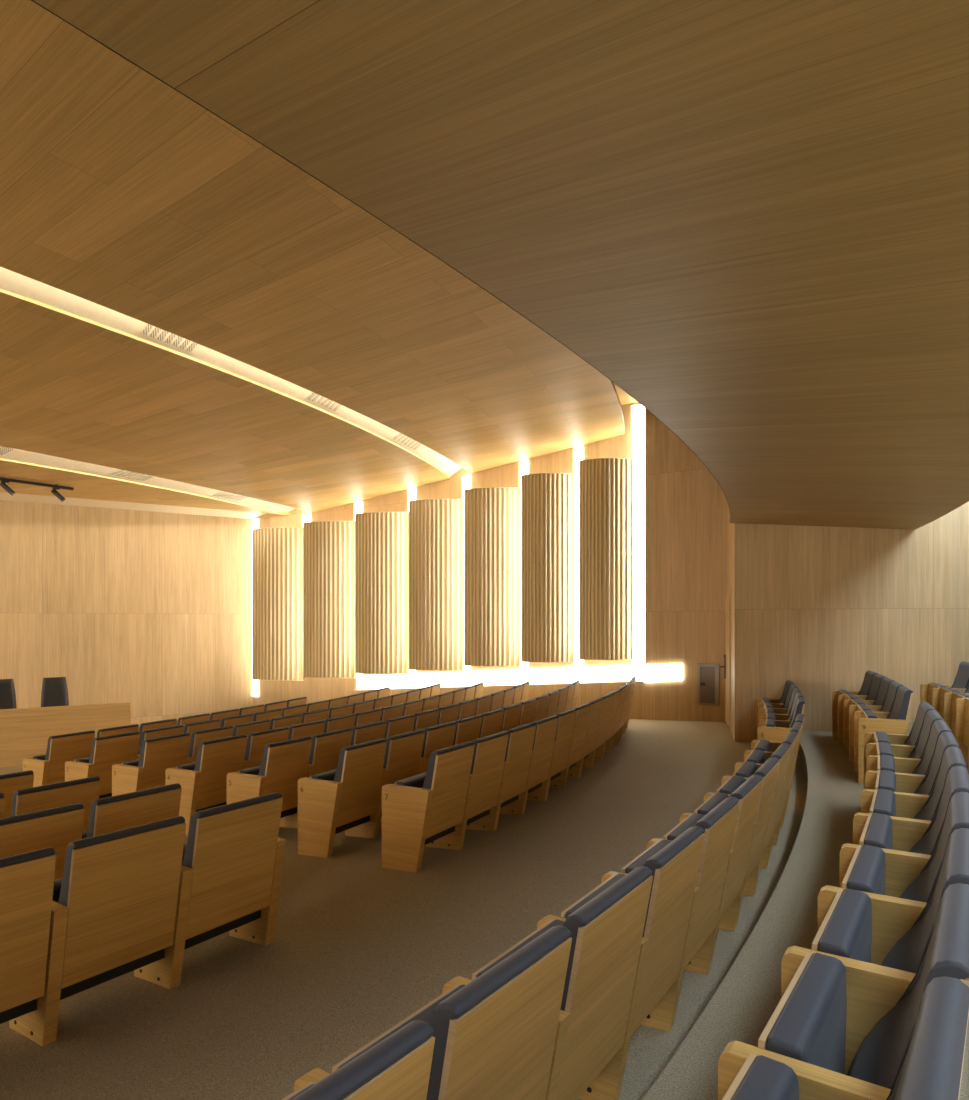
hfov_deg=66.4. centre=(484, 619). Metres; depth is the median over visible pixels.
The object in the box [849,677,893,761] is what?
seat
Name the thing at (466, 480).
band
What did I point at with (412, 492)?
band
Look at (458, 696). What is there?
seat
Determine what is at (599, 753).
seat
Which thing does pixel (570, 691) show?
seat
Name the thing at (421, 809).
seat
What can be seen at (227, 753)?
cushion
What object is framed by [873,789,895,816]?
seat cushion
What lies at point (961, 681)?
cushion
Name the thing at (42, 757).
seat cushion
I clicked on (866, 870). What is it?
seat cushion
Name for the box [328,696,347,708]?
seat
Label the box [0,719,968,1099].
floor
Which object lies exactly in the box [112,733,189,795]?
seat
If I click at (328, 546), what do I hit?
wall panel
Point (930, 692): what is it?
seat
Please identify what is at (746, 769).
seat cushion
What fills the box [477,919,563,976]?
seat cushion
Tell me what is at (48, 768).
seat
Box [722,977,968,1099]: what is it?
seat
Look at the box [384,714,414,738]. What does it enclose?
seat
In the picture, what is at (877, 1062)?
backrest
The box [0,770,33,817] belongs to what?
seat
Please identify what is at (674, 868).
cushion
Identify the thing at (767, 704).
seat cushion
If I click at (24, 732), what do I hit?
desk
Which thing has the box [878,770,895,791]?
seat cushion
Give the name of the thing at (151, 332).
air vent
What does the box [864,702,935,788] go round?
seat
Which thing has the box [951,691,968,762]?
seat
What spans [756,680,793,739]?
seat
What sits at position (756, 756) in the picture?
seat cushion
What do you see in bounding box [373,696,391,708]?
seat
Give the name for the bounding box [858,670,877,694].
cushion
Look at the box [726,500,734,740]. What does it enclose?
wall
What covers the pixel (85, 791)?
seat
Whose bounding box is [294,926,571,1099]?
seat
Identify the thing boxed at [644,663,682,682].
diffuser
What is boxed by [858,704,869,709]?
seat cushion
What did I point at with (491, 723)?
seat
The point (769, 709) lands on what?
seat cushion
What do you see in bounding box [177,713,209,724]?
cushion
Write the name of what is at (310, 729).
seat
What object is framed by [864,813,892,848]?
seat cushion
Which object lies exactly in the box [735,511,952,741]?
wall
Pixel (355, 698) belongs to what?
seat
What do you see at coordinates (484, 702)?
seat
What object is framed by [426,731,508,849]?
seat
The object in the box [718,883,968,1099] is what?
seat
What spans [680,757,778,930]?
seat
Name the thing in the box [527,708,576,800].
seat
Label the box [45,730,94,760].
cushion
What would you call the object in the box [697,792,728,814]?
seat cushion
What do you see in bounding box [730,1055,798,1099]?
seat cushion
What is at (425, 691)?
seat
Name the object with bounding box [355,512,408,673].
wall panel
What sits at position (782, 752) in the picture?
cushion
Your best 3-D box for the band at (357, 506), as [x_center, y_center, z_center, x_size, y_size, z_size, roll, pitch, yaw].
[-2.888,-0.702,16.947,0.224,4.004,0.020,0,0,31]
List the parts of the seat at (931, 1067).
panel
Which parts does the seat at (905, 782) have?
panel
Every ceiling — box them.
[0,458,289,515]
[33,0,968,529]
[613,382,637,404]
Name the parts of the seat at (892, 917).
panel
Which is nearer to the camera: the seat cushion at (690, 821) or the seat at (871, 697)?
the seat cushion at (690, 821)
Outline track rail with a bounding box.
[0,477,73,489]
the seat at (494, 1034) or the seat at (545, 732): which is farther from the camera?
the seat at (545, 732)
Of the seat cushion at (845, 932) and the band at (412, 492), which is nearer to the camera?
the seat cushion at (845, 932)
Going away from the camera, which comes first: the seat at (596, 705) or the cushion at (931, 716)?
the cushion at (931, 716)
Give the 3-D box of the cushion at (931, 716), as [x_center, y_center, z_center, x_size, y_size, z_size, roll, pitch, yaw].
[2.959,0.939,5.072,0.287,0.603,0.507,0,0,27]
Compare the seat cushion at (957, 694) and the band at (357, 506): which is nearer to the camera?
the seat cushion at (957, 694)
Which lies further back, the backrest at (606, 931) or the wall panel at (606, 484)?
the wall panel at (606, 484)
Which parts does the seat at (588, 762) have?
panel, panel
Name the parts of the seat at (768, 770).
panel, panel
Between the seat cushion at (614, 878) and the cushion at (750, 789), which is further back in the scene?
the cushion at (750, 789)
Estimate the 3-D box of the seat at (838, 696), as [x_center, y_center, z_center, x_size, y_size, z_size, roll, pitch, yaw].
[4.600,1.073,9.186,0.449,0.873,0.625,0,0,19]
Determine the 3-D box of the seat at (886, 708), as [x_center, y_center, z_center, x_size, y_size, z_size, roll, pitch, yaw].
[3.993,1.073,7.540,0.449,0.873,0.570,0,0,22]
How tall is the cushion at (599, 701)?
0.603 m
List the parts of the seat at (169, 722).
panel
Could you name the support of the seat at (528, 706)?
on the floor
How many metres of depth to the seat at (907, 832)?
3.45 m
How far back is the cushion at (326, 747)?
6.86 m
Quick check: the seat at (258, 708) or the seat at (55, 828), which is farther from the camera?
the seat at (258, 708)
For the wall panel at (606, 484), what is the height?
3.622 m
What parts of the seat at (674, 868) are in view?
panel, panel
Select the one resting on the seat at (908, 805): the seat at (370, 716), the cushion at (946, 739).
the cushion at (946, 739)
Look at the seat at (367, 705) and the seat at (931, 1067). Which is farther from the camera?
the seat at (367, 705)
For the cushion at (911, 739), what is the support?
on the seat at (902, 745)
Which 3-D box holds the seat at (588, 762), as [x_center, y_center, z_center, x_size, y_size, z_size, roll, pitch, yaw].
[1.306,1.355,9.121,0.449,0.873,0.573,0,0,21]
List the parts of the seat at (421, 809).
panel, panel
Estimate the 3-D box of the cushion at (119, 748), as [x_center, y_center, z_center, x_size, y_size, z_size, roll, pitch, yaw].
[-4.011,1.521,7.937,0.287,0.603,0.507,0,0,29]
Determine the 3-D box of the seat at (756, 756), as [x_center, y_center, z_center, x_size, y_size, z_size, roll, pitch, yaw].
[2.245,1.260,5.831,0.449,0.873,0.573,0,0,26]
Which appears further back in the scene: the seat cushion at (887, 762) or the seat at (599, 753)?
the seat at (599, 753)
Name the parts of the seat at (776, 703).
panel, panel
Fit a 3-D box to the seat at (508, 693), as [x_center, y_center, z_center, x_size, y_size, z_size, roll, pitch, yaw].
[0.167,1.475,11.233,0.449,0.873,0.570,0,0,17]
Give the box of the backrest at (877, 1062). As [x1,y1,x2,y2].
[847,883,968,1088]
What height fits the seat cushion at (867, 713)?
0.424 m
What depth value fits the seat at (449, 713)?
8.97 m
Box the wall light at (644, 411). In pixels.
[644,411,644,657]
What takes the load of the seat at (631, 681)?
on the floor
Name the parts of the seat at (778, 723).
panel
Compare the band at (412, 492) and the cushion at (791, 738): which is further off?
the band at (412, 492)
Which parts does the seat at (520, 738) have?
panel, panel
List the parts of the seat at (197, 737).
panel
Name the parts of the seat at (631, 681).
panel, panel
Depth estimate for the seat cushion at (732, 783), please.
4.86 m
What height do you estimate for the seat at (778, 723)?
0.873 m
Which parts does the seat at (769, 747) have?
panel, panel, panel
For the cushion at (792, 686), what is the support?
on the seat at (782, 710)
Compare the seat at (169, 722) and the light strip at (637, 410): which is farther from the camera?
the light strip at (637, 410)
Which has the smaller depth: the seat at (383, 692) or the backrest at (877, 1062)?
the backrest at (877, 1062)
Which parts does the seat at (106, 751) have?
panel, panel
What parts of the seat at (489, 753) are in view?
panel, panel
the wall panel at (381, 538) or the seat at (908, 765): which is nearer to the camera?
the seat at (908, 765)
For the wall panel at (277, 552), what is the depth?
17.34 m
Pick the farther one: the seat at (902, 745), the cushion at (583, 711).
the cushion at (583, 711)
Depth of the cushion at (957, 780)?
3.07 m
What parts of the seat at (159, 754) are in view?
panel, panel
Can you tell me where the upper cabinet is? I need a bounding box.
[698,663,718,705]
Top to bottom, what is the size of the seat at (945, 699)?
0.873 m
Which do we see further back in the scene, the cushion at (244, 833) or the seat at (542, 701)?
the seat at (542, 701)
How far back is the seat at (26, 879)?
2.94 m
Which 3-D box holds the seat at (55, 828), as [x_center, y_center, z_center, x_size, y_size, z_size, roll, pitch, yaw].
[-2.478,1.415,3.843,0.449,0.873,0.570,0,0,35]
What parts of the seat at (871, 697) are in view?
panel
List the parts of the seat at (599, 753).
panel, panel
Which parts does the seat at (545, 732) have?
panel, panel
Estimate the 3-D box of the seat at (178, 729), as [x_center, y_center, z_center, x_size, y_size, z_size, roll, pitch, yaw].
[-3.826,1.656,8.460,0.449,0.873,0.570,0,0,27]
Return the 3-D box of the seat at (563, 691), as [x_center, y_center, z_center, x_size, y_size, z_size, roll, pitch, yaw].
[0.933,1.415,10.721,0.449,0.873,0.570,0,0,18]
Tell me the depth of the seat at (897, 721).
6.80 m
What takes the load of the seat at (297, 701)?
on the floor
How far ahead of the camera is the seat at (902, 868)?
2.97 m
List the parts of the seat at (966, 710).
panel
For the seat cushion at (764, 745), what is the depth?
6.39 m
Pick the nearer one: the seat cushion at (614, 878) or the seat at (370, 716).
the seat cushion at (614, 878)
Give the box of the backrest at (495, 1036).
[426,926,570,1099]
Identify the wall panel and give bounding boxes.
[252,527,303,680]
[303,521,355,677]
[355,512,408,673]
[409,499,463,670]
[464,487,520,666]
[521,473,574,662]
[579,458,633,659]
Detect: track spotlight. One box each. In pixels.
[0,480,15,495]
[51,487,65,501]
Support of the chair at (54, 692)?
on the floor
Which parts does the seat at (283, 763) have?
panel, panel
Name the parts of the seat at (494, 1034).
panel, panel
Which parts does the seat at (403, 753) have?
panel, panel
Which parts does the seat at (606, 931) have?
panel, panel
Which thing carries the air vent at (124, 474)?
in the trim at (15, 454)
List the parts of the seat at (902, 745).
panel, panel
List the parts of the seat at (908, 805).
panel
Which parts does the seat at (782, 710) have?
panel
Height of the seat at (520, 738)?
0.873 m
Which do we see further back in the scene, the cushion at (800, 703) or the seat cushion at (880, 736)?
the cushion at (800, 703)
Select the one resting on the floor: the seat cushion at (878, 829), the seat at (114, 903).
the seat at (114, 903)
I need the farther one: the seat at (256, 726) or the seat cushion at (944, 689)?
the seat at (256, 726)
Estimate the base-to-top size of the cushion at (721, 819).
0.603 m
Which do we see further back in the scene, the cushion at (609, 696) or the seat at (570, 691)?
the seat at (570, 691)
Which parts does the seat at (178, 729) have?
panel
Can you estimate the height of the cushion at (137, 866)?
0.603 m
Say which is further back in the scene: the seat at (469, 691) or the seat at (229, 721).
the seat at (469, 691)
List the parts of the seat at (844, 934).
panel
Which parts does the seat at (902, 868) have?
panel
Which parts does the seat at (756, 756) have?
panel, panel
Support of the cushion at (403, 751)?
on the seat at (403, 753)
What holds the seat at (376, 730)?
on the floor
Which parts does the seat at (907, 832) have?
panel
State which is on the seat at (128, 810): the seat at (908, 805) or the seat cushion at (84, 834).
the seat cushion at (84, 834)
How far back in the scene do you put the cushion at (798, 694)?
8.29 m
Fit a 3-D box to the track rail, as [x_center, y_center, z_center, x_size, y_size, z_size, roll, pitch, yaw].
[-8.547,-2.530,13.354,0.050,0.070,2.167,0,0,36]
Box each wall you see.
[0,500,252,723]
[350,408,725,721]
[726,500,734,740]
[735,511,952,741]
[953,501,968,682]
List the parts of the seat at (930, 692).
panel, panel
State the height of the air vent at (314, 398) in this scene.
0.236 m
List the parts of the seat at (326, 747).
panel, panel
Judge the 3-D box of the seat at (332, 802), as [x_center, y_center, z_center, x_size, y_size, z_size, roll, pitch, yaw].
[-1.140,1.415,5.980,0.449,0.873,0.573,0,0,29]
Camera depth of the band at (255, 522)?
18.69 m
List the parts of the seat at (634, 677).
panel, panel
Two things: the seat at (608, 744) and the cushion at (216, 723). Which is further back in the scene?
the seat at (608, 744)
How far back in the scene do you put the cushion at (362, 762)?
5.88 m
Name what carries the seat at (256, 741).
on the floor
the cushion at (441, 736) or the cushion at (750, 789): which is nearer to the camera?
the cushion at (750, 789)
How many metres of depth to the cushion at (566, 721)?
7.44 m
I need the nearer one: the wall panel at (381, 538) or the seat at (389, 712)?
the seat at (389, 712)
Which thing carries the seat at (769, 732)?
on the floor
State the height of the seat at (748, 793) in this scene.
0.873 m
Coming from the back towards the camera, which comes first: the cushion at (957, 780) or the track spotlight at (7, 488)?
the track spotlight at (7, 488)
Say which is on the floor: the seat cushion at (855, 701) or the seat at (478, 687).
the seat at (478, 687)
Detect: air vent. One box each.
[0,446,12,455]
[107,469,154,481]
[138,323,198,353]
[209,491,248,501]
[305,392,342,412]
[391,433,422,450]
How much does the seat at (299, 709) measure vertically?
0.873 m
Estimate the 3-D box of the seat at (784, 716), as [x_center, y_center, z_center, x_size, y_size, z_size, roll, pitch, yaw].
[3.527,1.260,8.837,0.449,0.873,0.570,0,0,20]
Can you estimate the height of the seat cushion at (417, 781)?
0.424 m
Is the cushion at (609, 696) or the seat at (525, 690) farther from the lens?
the seat at (525, 690)
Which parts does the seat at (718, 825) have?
panel, panel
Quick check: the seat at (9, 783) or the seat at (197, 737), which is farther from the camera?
the seat at (197, 737)
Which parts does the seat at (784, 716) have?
panel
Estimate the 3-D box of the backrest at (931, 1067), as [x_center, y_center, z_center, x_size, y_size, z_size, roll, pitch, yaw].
[0.596,0.939,1.185,0.287,0.603,0.507,0,0,36]
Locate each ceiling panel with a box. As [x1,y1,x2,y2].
[0,0,624,472]
[0,289,450,512]
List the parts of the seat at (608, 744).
panel, panel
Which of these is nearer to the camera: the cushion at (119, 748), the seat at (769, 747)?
the seat at (769, 747)
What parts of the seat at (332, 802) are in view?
panel, panel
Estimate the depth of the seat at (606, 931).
2.23 m
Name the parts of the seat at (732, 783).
panel, panel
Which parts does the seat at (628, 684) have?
panel, panel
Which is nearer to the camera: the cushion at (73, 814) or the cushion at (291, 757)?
the cushion at (73, 814)
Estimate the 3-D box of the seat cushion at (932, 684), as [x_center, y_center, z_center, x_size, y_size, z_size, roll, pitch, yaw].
[5.064,0.928,8.261,0.097,0.424,0.503,0,0,20]
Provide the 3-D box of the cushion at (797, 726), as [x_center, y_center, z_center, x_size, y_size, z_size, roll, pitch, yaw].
[2.330,1.125,5.821,0.287,0.603,0.507,0,0,26]
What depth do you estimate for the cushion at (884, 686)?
8.05 m
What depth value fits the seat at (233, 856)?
3.72 m
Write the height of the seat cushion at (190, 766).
0.424 m
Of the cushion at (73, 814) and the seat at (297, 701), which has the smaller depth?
the cushion at (73, 814)
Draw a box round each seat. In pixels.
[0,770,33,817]
[0,793,4,818]
[0,803,83,879]
[0,847,55,1023]
[9,816,185,1046]
[10,776,100,831]
[23,730,94,786]
[65,731,139,798]
[82,783,185,839]
[97,724,138,736]
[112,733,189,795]
[134,792,285,988]
[137,725,183,759]
[139,718,176,746]
[165,734,246,835]
[177,713,209,732]
[184,719,220,746]
[187,726,233,763]
[210,709,238,720]
[221,713,253,727]
[227,736,311,817]
[233,719,269,736]
[239,704,264,714]
[243,727,288,768]
[253,708,282,721]
[264,700,286,710]
[269,714,301,729]
[279,728,352,827]
[282,704,306,716]
[282,1020,434,1099]
[287,697,306,706]
[288,720,324,739]
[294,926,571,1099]
[298,738,386,857]
[301,708,329,723]
[307,700,328,711]
[324,714,355,732]
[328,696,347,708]
[329,704,352,717]
[345,729,424,837]
[347,693,363,703]
[350,720,386,745]
[352,700,373,713]
[354,708,381,726]
[363,690,377,700]
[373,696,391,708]
[377,687,389,697]
[380,703,403,720]
[382,741,474,872]
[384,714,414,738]
[390,692,406,705]
[403,699,422,715]
[406,689,419,701]
[413,708,438,730]
[419,686,430,698]
[419,721,455,773]
[422,695,439,711]
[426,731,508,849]
[430,683,440,696]
[437,703,459,724]
[438,691,453,707]
[442,866,652,1099]
[452,688,464,703]
[453,714,481,745]
[458,699,476,719]
[464,685,474,700]
[466,722,535,830]
[473,682,483,698]
[475,694,491,714]
[479,708,503,737]
[490,691,503,710]
[499,715,558,814]
[501,703,521,731]
[502,687,514,707]
[512,684,522,704]
[519,698,536,725]
[520,681,529,701]
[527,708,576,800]
[533,694,548,721]
[537,826,704,1099]
[546,690,559,717]
[549,703,590,788]
[556,686,567,713]
[564,683,574,710]
[567,698,602,777]
[571,680,579,708]
[582,693,612,768]
[594,689,620,759]
[601,797,738,1031]
[604,685,626,751]
[609,676,635,732]
[612,682,630,744]
[618,679,633,738]
[647,774,762,974]
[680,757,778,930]
[704,743,789,896]
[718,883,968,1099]
[721,731,797,868]
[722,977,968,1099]
[735,722,801,845]
[744,714,804,825]
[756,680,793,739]
[758,697,804,741]
[759,684,797,721]
[759,692,803,727]
[760,688,800,719]
[781,828,968,1074]
[818,792,968,964]
[832,670,877,744]
[840,766,968,897]
[843,674,885,752]
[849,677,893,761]
[853,747,965,851]
[854,681,903,771]
[858,686,912,783]
[861,732,959,818]
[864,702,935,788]
[865,720,951,792]
[866,710,943,773]
[920,661,968,712]
[939,684,968,728]
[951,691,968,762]
[963,697,968,772]
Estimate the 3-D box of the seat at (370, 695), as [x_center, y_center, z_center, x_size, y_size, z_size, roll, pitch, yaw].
[-2.154,1.656,12.745,0.449,0.873,0.570,0,0,15]
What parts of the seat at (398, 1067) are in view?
panel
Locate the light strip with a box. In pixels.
[357,663,682,688]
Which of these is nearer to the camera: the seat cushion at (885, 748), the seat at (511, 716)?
the seat cushion at (885, 748)
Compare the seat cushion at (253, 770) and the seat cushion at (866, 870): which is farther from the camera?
the seat cushion at (253, 770)
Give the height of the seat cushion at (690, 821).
0.424 m
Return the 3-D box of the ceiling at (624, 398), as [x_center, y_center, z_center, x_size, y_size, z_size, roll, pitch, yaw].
[-7.762,-3.970,6.622,24.964,0.001,26.361,0,0,0]
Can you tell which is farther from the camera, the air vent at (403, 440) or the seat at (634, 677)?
the air vent at (403, 440)
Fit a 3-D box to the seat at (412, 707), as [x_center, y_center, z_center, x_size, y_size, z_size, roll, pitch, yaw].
[-1.160,1.536,10.105,0.449,0.873,0.570,0,0,21]
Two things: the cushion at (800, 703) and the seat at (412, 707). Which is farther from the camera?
the seat at (412, 707)
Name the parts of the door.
handle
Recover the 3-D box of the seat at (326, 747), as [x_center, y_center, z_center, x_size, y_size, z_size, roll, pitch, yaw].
[-1.600,1.475,6.986,0.449,0.873,0.570,0,0,28]
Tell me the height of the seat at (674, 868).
0.873 m
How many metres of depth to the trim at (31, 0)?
2.25 m
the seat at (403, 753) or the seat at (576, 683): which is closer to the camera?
the seat at (403, 753)
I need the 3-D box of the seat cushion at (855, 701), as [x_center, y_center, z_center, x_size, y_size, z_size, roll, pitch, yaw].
[4.110,1.098,8.140,0.097,0.424,0.503,0,0,21]
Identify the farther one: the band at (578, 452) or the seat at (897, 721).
the band at (578, 452)
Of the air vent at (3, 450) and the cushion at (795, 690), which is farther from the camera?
the air vent at (3, 450)
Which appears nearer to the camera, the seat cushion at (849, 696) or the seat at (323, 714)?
the seat cushion at (849, 696)
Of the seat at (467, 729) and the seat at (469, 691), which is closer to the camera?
the seat at (467, 729)
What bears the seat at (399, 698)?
on the floor
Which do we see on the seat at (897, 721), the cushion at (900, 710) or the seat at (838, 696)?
the cushion at (900, 710)
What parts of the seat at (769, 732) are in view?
panel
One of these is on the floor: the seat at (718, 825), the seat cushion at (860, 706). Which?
the seat at (718, 825)
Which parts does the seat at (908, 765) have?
panel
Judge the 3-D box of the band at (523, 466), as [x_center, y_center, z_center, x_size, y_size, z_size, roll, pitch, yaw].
[0.785,-1.101,14.717,0.192,4.143,0.020,0,0,31]
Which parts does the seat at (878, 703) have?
panel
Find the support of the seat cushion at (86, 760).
on the seat at (106, 751)
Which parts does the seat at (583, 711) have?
panel, panel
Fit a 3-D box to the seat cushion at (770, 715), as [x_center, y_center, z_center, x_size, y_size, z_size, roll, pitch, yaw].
[3.234,1.285,8.362,0.097,0.424,0.503,0,0,21]
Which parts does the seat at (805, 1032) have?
panel, panel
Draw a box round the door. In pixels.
[720,596,729,727]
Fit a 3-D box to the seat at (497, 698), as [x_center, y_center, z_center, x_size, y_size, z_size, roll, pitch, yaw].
[-0.011,1.475,10.685,0.449,0.873,0.570,0,0,19]
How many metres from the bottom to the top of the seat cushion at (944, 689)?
0.424 m
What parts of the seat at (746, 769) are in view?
panel, panel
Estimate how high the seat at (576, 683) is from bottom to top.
0.873 m
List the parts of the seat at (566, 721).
panel, panel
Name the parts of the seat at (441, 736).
panel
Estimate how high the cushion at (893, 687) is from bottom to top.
0.603 m
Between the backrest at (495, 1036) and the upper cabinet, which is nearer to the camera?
the backrest at (495, 1036)
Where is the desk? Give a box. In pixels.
[0,702,130,767]
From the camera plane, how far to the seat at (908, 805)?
3.93 m
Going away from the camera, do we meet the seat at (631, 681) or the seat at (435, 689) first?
the seat at (631, 681)
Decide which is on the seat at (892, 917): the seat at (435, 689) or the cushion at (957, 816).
the cushion at (957, 816)
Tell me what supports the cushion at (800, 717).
on the seat at (769, 747)
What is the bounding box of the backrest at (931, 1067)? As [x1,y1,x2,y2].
[886,977,968,1099]
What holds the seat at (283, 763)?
on the floor
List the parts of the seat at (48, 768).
panel, panel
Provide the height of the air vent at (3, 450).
0.194 m
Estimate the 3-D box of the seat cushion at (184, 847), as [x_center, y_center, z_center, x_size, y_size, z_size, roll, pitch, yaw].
[-1.492,1.380,3.914,0.097,0.424,0.503,0,0,33]
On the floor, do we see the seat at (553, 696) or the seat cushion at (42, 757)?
the seat at (553, 696)
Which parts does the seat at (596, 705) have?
panel, panel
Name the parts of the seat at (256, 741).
panel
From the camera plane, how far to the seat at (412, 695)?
12.17 m
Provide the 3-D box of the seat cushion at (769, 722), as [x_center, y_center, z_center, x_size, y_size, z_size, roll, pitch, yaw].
[3.023,1.285,7.829,0.097,0.424,0.503,0,0,22]
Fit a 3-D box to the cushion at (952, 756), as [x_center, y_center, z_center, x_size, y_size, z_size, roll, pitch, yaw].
[2.142,0.939,3.573,0.287,0.603,0.507,0,0,30]
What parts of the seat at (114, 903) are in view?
panel, panel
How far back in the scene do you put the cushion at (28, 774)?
5.33 m
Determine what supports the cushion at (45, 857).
on the seat at (26, 879)
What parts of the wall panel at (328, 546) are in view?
edge trim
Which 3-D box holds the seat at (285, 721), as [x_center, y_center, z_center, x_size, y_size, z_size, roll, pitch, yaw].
[-2.578,1.596,9.008,0.449,0.873,0.570,0,0,24]
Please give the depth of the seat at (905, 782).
4.43 m
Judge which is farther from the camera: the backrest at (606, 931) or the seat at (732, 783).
the seat at (732, 783)
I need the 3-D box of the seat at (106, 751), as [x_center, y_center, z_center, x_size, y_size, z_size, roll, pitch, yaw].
[-4.096,1.656,7.950,0.449,0.873,0.573,0,0,29]
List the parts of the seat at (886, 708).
panel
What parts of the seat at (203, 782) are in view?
panel, panel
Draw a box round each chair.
[0,679,16,708]
[41,677,68,706]
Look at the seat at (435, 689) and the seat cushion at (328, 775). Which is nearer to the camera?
the seat cushion at (328, 775)
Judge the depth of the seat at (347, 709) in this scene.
9.97 m
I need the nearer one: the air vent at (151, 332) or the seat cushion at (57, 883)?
the seat cushion at (57, 883)
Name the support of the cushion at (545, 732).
on the seat at (545, 732)
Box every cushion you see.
[0,770,32,778]
[0,803,83,824]
[0,847,54,866]
[33,754,45,759]
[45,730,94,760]
[52,879,61,902]
[58,816,184,906]
[76,757,89,762]
[82,831,86,838]
[89,731,139,763]
[123,759,138,766]
[138,733,189,766]
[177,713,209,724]
[177,762,195,770]
[182,792,281,867]
[182,844,186,863]
[184,719,220,732]
[194,734,246,770]
[239,765,260,774]
[258,736,311,775]
[288,1084,313,1099]
[309,728,351,763]
[311,769,335,780]
[333,738,385,781]
[338,984,464,1068]
[383,729,424,768]
[396,772,425,787]
[421,721,455,757]
[422,741,473,788]
[470,731,507,773]
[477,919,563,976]
[504,722,535,761]
[532,715,557,750]
[555,708,576,738]
[565,874,624,917]
[573,703,590,730]
[588,698,602,704]
[600,693,612,698]
[625,840,670,873]
[642,826,703,936]
[667,813,704,840]
[695,797,738,833]
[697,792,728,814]
[719,775,744,793]
[729,774,762,799]
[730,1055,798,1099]
[735,761,756,777]
[747,749,764,763]
[753,757,778,776]
[755,739,769,751]
[765,702,772,707]
[766,718,774,726]
[766,953,846,1073]
[767,707,774,713]
[767,712,774,719]
[770,743,789,758]
[779,680,793,703]
[782,684,797,708]
[782,731,797,744]
[784,688,800,713]
[786,692,803,720]
[787,697,804,727]
[790,722,801,732]
[794,714,804,722]
[818,889,871,962]
[847,694,857,698]
[847,845,885,894]
[853,698,863,703]
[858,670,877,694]
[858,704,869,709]
[864,710,876,717]
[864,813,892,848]
[865,674,885,699]
[873,677,893,705]
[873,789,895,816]
[876,731,889,742]
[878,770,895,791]
[879,681,903,711]
[879,742,893,756]
[880,754,895,771]
[881,828,968,972]
[886,686,912,719]
[899,792,968,902]
[903,702,935,745]
[908,710,943,758]
[909,766,968,854]
[911,720,951,774]
[913,732,959,794]
[913,747,965,820]
[931,682,946,686]
[942,687,959,691]
[951,661,968,688]
[955,691,968,697]
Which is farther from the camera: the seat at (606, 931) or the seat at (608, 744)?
the seat at (608, 744)
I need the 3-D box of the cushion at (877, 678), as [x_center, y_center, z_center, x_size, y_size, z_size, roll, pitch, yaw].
[4.487,0.939,8.615,0.287,0.603,0.507,0,0,20]
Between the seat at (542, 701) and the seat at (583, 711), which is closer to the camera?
the seat at (583, 711)
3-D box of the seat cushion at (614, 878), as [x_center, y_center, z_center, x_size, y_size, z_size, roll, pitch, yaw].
[0.460,1.285,2.915,0.097,0.424,0.503,0,0,33]
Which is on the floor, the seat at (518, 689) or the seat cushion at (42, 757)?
the seat at (518, 689)
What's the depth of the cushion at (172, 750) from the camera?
7.37 m
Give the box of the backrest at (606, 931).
[560,866,651,1010]
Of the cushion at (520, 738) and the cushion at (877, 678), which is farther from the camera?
the cushion at (877, 678)
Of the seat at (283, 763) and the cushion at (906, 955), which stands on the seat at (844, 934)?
the cushion at (906, 955)
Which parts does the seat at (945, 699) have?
panel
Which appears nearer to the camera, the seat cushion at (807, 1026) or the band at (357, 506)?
the seat cushion at (807, 1026)
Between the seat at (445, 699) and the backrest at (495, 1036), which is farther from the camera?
the seat at (445, 699)
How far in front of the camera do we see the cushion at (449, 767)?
5.36 m
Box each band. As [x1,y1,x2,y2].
[252,519,258,696]
[302,513,310,526]
[354,502,361,676]
[408,488,415,672]
[462,474,470,670]
[519,460,527,668]
[574,446,582,666]
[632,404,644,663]
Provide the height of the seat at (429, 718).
0.873 m
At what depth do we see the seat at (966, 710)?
6.80 m
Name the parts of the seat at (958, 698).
panel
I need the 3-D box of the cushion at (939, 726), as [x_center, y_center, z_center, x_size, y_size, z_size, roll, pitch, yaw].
[2.696,0.939,4.567,0.287,0.603,0.507,0,0,28]
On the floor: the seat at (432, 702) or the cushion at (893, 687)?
the seat at (432, 702)
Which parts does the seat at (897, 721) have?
panel, panel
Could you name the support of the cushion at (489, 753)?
on the seat at (489, 753)
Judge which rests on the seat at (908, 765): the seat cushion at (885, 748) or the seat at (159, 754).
the seat cushion at (885, 748)
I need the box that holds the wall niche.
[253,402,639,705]
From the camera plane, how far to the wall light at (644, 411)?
13.15 m
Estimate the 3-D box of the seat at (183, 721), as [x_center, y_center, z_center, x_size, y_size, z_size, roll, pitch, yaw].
[-4.079,1.716,9.984,0.449,0.873,0.570,0,0,24]
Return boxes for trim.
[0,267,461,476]
[0,449,294,512]
[31,0,729,519]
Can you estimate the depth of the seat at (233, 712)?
10.41 m
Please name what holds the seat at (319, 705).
on the floor
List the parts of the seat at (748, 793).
panel, panel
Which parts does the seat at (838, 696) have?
panel, panel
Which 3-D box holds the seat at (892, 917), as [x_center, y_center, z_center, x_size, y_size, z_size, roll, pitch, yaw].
[1.467,1.073,2.620,0.449,0.873,0.570,0,0,32]
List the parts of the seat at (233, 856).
panel, panel, panel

